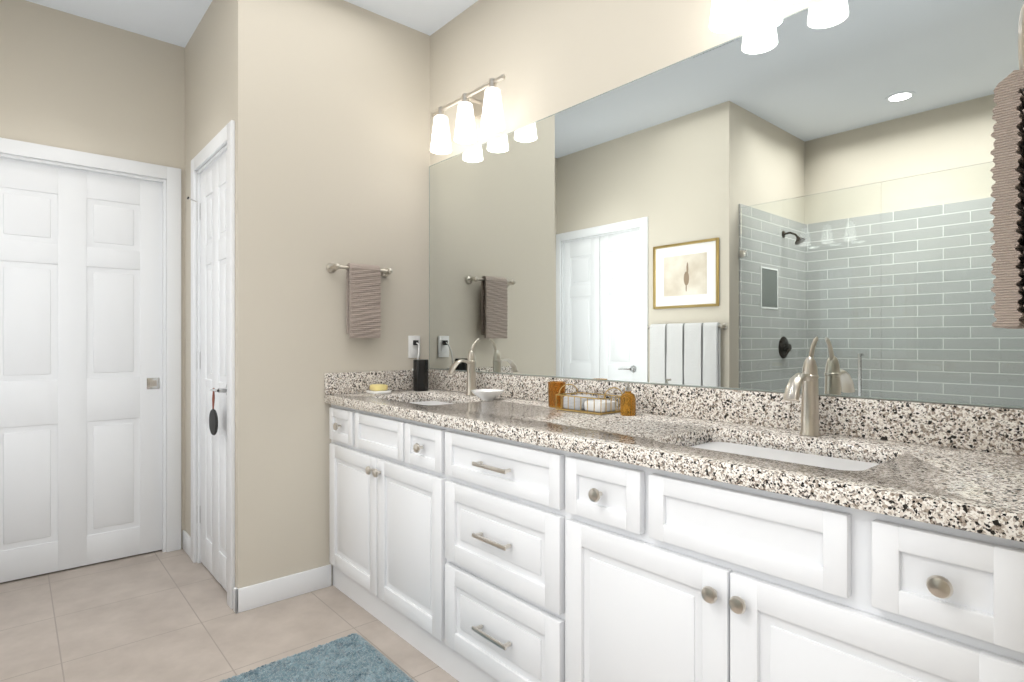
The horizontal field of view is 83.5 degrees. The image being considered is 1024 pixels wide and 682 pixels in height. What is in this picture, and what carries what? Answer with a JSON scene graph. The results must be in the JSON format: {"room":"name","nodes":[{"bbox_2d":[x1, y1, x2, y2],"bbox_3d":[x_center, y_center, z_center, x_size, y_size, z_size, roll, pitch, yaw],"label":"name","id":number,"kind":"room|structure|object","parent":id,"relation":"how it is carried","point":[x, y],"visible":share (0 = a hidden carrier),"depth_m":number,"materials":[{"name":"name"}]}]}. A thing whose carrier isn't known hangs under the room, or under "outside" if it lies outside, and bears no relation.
{"room":"bathroom","nodes":[
{"label":"bathroom","id":0,"kind":"room"},
{"bbox_2d":[0,0,184,548],"bbox_3d":[-2.244,-0.240,2.886,1.240,2.780,0.100,0,0,-41],"label":"wall","id":1,"kind":"structure","parent":0,"point":[73,82],"depth_m":2.92,"materials":[{"name":"beige paint"}]},
{"bbox_2d":[0,158,161,582],"bbox_3d":[-2.220,0.132,2.897,0.806,2.020,0.039,0,0,-41],"label":"door leaf","id":2,"kind":"structure","parent":1,"relation":"in","point":[80,367],"depth_m":2.90,"materials":[{"name":"white paint"}]},
{"bbox_2d":[0,137,180,551],"bbox_3d":[-2.220,0.100,2.896,0.950,2.100,0.116,0,0,-41],"label":"door frame","id":3,"kind":"structure","parent":1,"relation":"attached to","point":[171,357],"depth_m":3.13,"materials":[{"name":"white paint"}]},
{"bbox_2d":[185,0,230,535],"bbox_3d":[-1.486,-0.240,2.882,0.100,2.780,0.900,0,0,-41],"label":"wall","id":4,"kind":"structure","parent":0,"point":[208,83],"depth_m":2.92,"materials":[{"name":"beige paint"}]},
{"bbox_2d":[187,151,226,591],"bbox_3d":[-1.439,0.132,2.753,0.094,2.020,0.619,0,0,-41],"label":"door leaf","id":5,"kind":"structure","parent":4,"relation":"in","point":[213,367],"depth_m":2.77,"materials":[{"name":"white paint"}]},
{"bbox_2d":[191,120,234,608],"bbox_3d":[-1.403,0.101,2.775,0.116,2.098,0.746,0,0,-41],"label":"door frame","id":6,"kind":"structure","parent":4,"relation":"attached to","point":[224,138],"depth_m":2.64,"materials":[{"name":"white paint"}]},
{"bbox_2d":[182,530,330,613],"bbox_3d":[-0.606,1.100,1.275,1.498,0.100,4.520,0,0,-41],"label":"baseboard","id":7,"kind":"structure","parent":4,"relation":"attached to","point":[246,598],"depth_m":2.55,"materials":[{"name":"white paint"}]},
{"bbox_2d":[0,548,458,681],"bbox_3d":[-0.964,1.190,1.216,3.420,0.080,5.100,0,0,-41],"label":"floor","id":8,"kind":"structure","parent":0,"point":[160,616],"depth_m":2.30,"materials":[{"name":"tile"}]},
{"bbox_2d":[220,633,414,681],"bbox_3d":[-0.541,1.135,1.762,0.535,0.029,0.810,0,0,-41],"label":"rug","id":9,"kind":"object","parent":8,"relation":"on","point":[353,657],"visible":1,"depth_m":1.98,"materials":[{"name":"blue fabric"}]},
{"bbox_2d":[324,401,1023,681],"bbox_3d":[0.154,0.720,1.922,0.600,0.860,2.494,0,0,-41],"label":"bathroom vanity","id":10,"kind":"object","parent":8,"relation":"on","point":[518,529],"depth_m":1.35,"materials":[{"name":"white wood"}]},
{"bbox_2d":[324,389,1023,532],"bbox_3d":[0.160,0.270,1.928,0.582,0.040,2.494,0,0,-41],"label":"countertop","id":11,"kind":"structure","parent":10,"relation":"on","point":[978,486],"depth_m":1.31,"materials":[{"name":"stone"}]},
{"bbox_2d":[366,384,390,393],"bbox_3d":[-0.640,0.229,2.756,0.090,0.040,0.110,0,0,-41],"label":"soap dish","id":12,"kind":"object","parent":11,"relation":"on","point":[378,388],"visible":1,"depth_m":2.72,"materials":[{"name":"white ceramic"}]},
{"bbox_2d":[413,359,427,390],"bbox_3d":[-0.458,0.171,2.881,0.076,0.157,0.076,0,0,-41],"label":"canister","id":13,"kind":"object","parent":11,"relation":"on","point":[420,374],"visible":0.98,"depth_m":2.85,"materials":[{"name":"black plastic"}]},
{"bbox_2d":[404,397,451,404],"bbox_3d":[-0.353,0.358,2.502,0.388,0.161,0.532,0,0,-41],"label":"sink","id":14,"kind":"object","parent":11,"relation":"in","point":[419,400],"depth_m":2.72,"materials":[{"name":"white ceramic"}]},
{"bbox_2d":[444,339,479,396],"bbox_3d":[-0.216,0.118,2.621,0.175,0.261,0.052,0,0,-41],"label":"faucet","id":15,"kind":"object","parent":11,"relation":"on","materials":[{"name":"silver metal"}]},
{"bbox_2d":[471,389,503,399],"bbox_3d":[-0.103,0.229,2.428,0.144,0.040,0.144,0,0,-41],"label":"bowl","id":16,"kind":"object","parent":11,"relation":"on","point":[487,394],"visible":1,"depth_m":2.39,"materials":[{"name":"white ceramic"}]},
{"bbox_2d":[548,381,565,407],"bbox_3d":[0.169,0.202,2.168,0.068,0.095,0.068,0,0,-41],"label":"tumbler","id":17,"kind":"object","parent":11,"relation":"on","point":[554,399],"visible":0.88,"depth_m":2.14,"materials":[{"name":"orange glass"}]},
{"bbox_2d":[556,384,622,414],"bbox_3d":[0.277,0.202,2.036,0.134,0.090,0.214,0,0,-41],"label":"basket","id":18,"kind":"object","parent":11,"relation":"on","point":[589,404],"visible":0.98,"depth_m":2.00,"materials":[{"name":"gold metal"}]},
{"bbox_2d":[620,382,635,415],"bbox_3d":[0.390,0.193,1.929,0.052,0.112,0.052,0,0,-41],"label":"bottle","id":19,"kind":"object","parent":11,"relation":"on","point":[627,402],"visible":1,"depth_m":1.91,"materials":[{"name":"orange glass"}]},
{"bbox_2d":[428,369,1023,452],"bbox_3d":[0.373,0.200,2.113,0.019,0.100,2.494,0,0,-41],"label":"backsplash","id":20,"kind":"structure","parent":11,"relation":"on","point":[1001,430],"depth_m":1.54,"materials":[{"name":"stone"}]},
{"bbox_2d":[676,433,887,468],"bbox_3d":[0.624,0.358,1.378,0.388,0.161,0.532,0,0,-41],"label":"sink","id":21,"kind":"object","parent":11,"relation":"in","point":[833,457],"depth_m":1.48,"materials":[{"name":"white ceramic"}]},
{"bbox_2d":[780,337,827,436],"bbox_3d":[0.761,0.118,1.497,0.175,0.261,0.052,0,0,-41],"label":"faucet","id":22,"kind":"object","parent":11,"relation":"on","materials":[{"name":"silver metal"}]},
{"bbox_2d":[26,0,477,47],"bbox_3d":[-0.964,-1.670,1.216,3.420,0.080,5.100,0,0,-41],"label":"ceiling","id":23,"kind":"structure","parent":0,"point":[175,22],"depth_m":2.85,"materials":[{"name":"white paint"}]},
{"bbox_2d":[231,0,429,588],"bbox_3d":[-0.833,-0.240,2.787,0.960,2.780,0.100,0,0,-41],"label":"wall","id":24,"kind":"structure","parent":0,"point":[330,108],"depth_m":2.64,"materials":[{"name":"beige paint"}]},
{"bbox_2d":[326,263,392,337],"bbox_3d":[-0.721,-0.192,2.761,0.323,0.354,0.083,0,0,-41],"label":"towel rail","id":25,"kind":"object","parent":24,"relation":"attached to","point":[363,301],"visible":0.98,"depth_m":2.72,"materials":[{"name":"beige fabric"}]},
{"bbox_2d":[324,370,412,392],"bbox_3d":[-0.659,0.200,2.856,0.563,0.100,0.019,0,0,-41],"label":"backsplash","id":26,"kind":"structure","parent":24,"relation":"attached to","point":[396,379],"depth_m":2.79,"materials":[{"name":"stone"}]},
{"bbox_2d":[408,336,419,369],"bbox_3d":[-0.490,0.068,2.972,0.070,0.191,0.067,0,0,-41],"label":"outlet","id":27,"kind":"object","parent":24,"relation":"attached to","point":[413,346],"visible":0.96,"depth_m":2.98,"materials":[{"name":"white plastic"}]},
{"bbox_2d":[430,74,505,154],"bbox_3d":[-0.196,-1.056,2.665,0.156,0.258,0.561,0,0,-41],"label":"sconce","id":28,"kind":"object","parent":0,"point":[486,103],"visible":1,"depth_m":2.62,"materials":[{"name":"white glass"}]},
{"bbox_2d":[429,0,1023,408],"bbox_3d":[0.417,-0.240,2.151,0.109,2.780,2.700,0,0,-41],"label":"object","id":29,"kind":"object","parent":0,"point":[760,208],"depth_m":1.78,"materials":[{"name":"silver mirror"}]},
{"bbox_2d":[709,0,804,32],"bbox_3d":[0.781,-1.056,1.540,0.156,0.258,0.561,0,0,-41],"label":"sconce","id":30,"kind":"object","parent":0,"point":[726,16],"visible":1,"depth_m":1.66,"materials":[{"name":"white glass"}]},
{"bbox_3d":[0.914,-0.240,0.861,0.850,2.780,0.100,0,0,-41],"label":"wall","id":31,"kind":"structure","parent":0,"visible":0},
{"bbox_2d":[990,4,1023,328],"bbox_3d":[0.868,-0.301,0.952,0.170,0.559,0.094,0,0,-41],"label":"towel","id":32,"kind":"object","parent":31,"relation":"attached to","point":[1007,210],"visible":1,"depth_m":0.92,"materials":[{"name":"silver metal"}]}
]}

